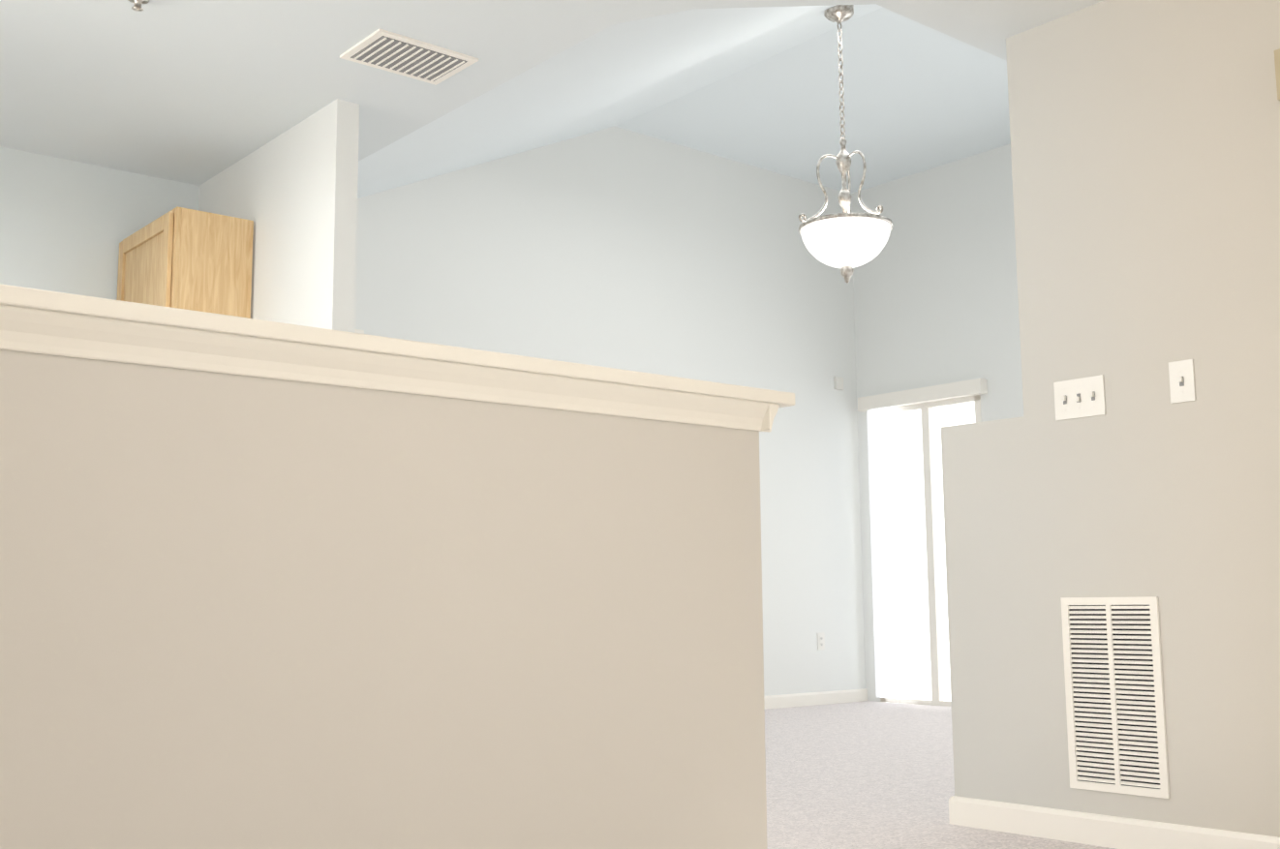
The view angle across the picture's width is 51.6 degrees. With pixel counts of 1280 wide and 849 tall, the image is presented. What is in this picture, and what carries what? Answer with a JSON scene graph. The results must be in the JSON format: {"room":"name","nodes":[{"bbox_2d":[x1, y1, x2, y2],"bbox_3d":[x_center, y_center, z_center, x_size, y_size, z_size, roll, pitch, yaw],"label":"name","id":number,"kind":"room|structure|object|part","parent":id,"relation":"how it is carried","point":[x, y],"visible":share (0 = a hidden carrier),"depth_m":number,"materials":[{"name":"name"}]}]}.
{"room":"entryway","nodes":[
{"label":"entryway","id":0,"kind":"room"},
{"bbox_2d":[0,146,199,300],"bbox_3d":[-2.927,0.102,4.581,2.727,2.440,0.120,6,-10,-40],"label":"wall","id":1,"kind":"structure","parent":0,"point":[68,226],"depth_m":5.21,"materials":[{"name":"paint"}]},
{"bbox_2d":[198,98,359,333],"bbox_3d":[-1.692,0.188,5.292,0.085,2.440,2.110,6,-10,-40],"label":"wall","id":2,"kind":"structure","parent":0,"point":[291,193],"depth_m":4.76,"materials":[{"name":"white paint"}]},
{"bbox_2d":[116,206,253,318],"bbox_3d":[-1.779,0.302,5.050,0.318,2.150,0.580,6,-10,-40],"label":"pantry cabinet","id":3,"kind":"object","parent":2,"relation":"attached to","point":[184,259],"visible":0.27,"depth_m":4.97,"materials":[{"name":"brown wood"}]},
{"bbox_2d":[0,349,767,848],"bbox_3d":[-0.823,-0.252,2.091,2.720,2.440,0.120,6,-10,-40],"label":"wall","id":4,"kind":"structure","parent":0,"point":[236,611],"depth_m":2.23,"materials":[{"name":"beige paint"}]},
{"bbox_2d":[0,283,795,432],"bbox_3d":[-0.395,-0.086,2.429,1.755,0.087,0.204,6,-10,-40],"label":"wall cap","id":5,"kind":"object","parent":4,"relation":"on","point":[35,320],"visible":0.73,"depth_m":2.24,"materials":[{"name":"paint"}]},
{"bbox_2d":[0,0,1104,198],"bbox_3d":[1.355,-1.954,3.670,8.300,1.320,9.250,6,-10,-40],"label":"ceiling","id":6,"kind":"structure","parent":0,"point":[197,92],"depth_m":4.93,"materials":[{"name":"paint"}]},
{"bbox_2d":[128,0,149,11],"bbox_3d":[-1.460,-1.223,3.850,0.060,0.034,0.060,6,-10,-40],"label":"sprinkler","id":7,"kind":"object","parent":6,"relation":"attached to","point":[137,4],"visible":1,"depth_m":3.85,"materials":[{"name":"silver metal"}]},
{"bbox_2d":[339,29,478,85],"bbox_3d":[-0.745,-1.182,4.279,0.360,0.014,0.260,6,-10,-40],"label":"ceiling vent","id":8,"kind":"object","parent":6,"relation":"in","point":[403,55],"visible":1,"depth_m":4.26,"materials":[{"name":"white metal"}]},
{"bbox_2d":[798,4,892,282],"bbox_3d":[0.892,-1.243,5.801,0.406,1.280,0.413,6,-10,-40],"label":"pendant light","id":9,"kind":"object","parent":6,"relation":"hanging from","point":[839,14],"depth_m":5.66,"materials":[{"name":"white glass"}]},
{"bbox_3d":[0.893,-0.771,5.740,0.394,0.182,0.394,6,-10,-40],"label":"pendant light shade","id":10,"kind":"part","parent":9,"relation":"part of","materials":[{"name":"white glass"}]},
{"bbox_2d":[354,125,865,696],"bbox_3d":[-0.386,-0.124,7.912,5.208,3.740,0.120,6,-10,-40],"label":"wall","id":11,"kind":"structure","parent":0,"point":[616,248],"depth_m":8.51,"materials":[{"name":"white paint"}]},
{"bbox_2d":[354,329,364,334],"bbox_3d":[-1.798,0.519,6.535,0.915,2.120,0.019,6,-10,-40],"label":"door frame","id":12,"kind":"structure","parent":11,"relation":"attached to","point":[358,331],"depth_m":6.94,"materials":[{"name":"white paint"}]},
{"bbox_2d":[763,688,867,709],"bbox_3d":[-0.374,1.675,7.578,5.088,0.085,0.014,6,-10,-40],"label":"baseboard","id":13,"kind":"structure","parent":11,"relation":"attached to","point":[850,695],"depth_m":8.85,"materials":[{"name":"white paint"}]},
{"bbox_2d":[817,632,824,649],"bbox_3d":[1.226,1.468,8.966,0.070,0.115,0.009,6,-10,-40],"label":"outlet","id":14,"kind":"object","parent":11,"relation":"attached to","point":[820,641],"visible":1,"depth_m":8.96,"materials":[{"name":"white plastic"}]},
{"bbox_2d":[833,376,843,390],"bbox_3d":[1.406,-0.291,9.361,0.080,0.090,0.021,6,-10,-40],"label":"thermostat","id":15,"kind":"object","parent":11,"relation":"attached to","point":[838,382],"visible":1,"depth_m":9.35,"materials":[{"name":"white plastic"}]},
{"bbox_2d":[851,143,1023,701],"bbox_3d":[2.887,-0.144,7.971,0.120,3.740,4.000,6,-10,-40],"label":"wall","id":16,"kind":"structure","parent":0,"point":[935,290],"depth_m":9.01,"materials":[{"name":"grey paint"}]},
{"bbox_2d":[867,405,907,699],"bbox_3d":[1.696,0.870,9.095,0.010,1.983,0.264,6,-10,-40],"label":"glass panel","id":17,"kind":"object","parent":16,"relation":"attached to","point":[890,648],"visible":1,"depth_m":9.09,"materials":[{"name":"white glass"}]},
{"bbox_2d":[857,378,987,706],"bbox_3d":[1.946,0.809,8.896,0.160,2.115,1.040,6,-10,-40],"label":"door","id":18,"kind":"structure","parent":16,"relation":"in","point":[925,414],"depth_m":8.96,"materials":[{"name":"white paint"}]},
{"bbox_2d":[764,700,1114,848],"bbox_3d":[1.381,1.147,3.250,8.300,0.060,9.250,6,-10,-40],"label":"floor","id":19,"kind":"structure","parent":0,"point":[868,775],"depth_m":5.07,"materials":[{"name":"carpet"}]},
{"bbox_2d":[940,0,1279,837],"bbox_3d":[2.749,-0.263,2.236,0.120,2.440,5.410,6,-10,-40],"label":"wall","id":20,"kind":"structure","parent":0,"point":[1145,153],"depth_m":3.75,"materials":[{"name":"beige paint"}]},
{"bbox_2d":[1053,374,1105,421],"bbox_3d":[1.282,-0.078,3.871,0.017,0.115,0.162,6,-10,-40],"label":"light switch","id":21,"kind":"object","parent":20,"relation":"attached to","point":[1079,398],"visible":1,"depth_m":3.87,"materials":[{"name":"white plastic"}]},
{"bbox_2d":[948,795,1279,848],"bbox_3d":[1.575,1.089,3.373,0.014,0.085,1.912,6,-10,-40],"label":"baseboard","id":22,"kind":"structure","parent":20,"relation":"attached to","point":[1098,830],"depth_m":3.72,"materials":[{"name":"white paint"}]},
{"bbox_2d":[1060,596,1169,798],"bbox_3d":[1.329,0.757,3.717,0.010,0.540,0.298,6,-10,-40],"label":"air vent","id":23,"kind":"object","parent":20,"relation":"in","point":[1114,700],"visible":1,"depth_m":3.71,"materials":[{"name":"white metal"}]},
{"bbox_2d":[1168,359,1195,403],"bbox_3d":[1.484,-0.119,3.632,0.017,0.115,0.070,6,-10,-40],"label":"light switch","id":24,"kind":"object","parent":20,"relation":"attached to","point":[1182,387],"visible":1,"depth_m":3.63,"materials":[{"name":"white plastic"}]},
{"bbox_2d":[1274,48,1279,100],"bbox_3d":[1.739,-0.920,3.392,0.061,0.136,0.200,6,-10,-40],"label":"box","id":25,"kind":"object","parent":20,"relation":"attached to","point":[1277,61],"visible":1,"depth_m":3.45,"materials":[{"name":"beige plastic"}]}
]}

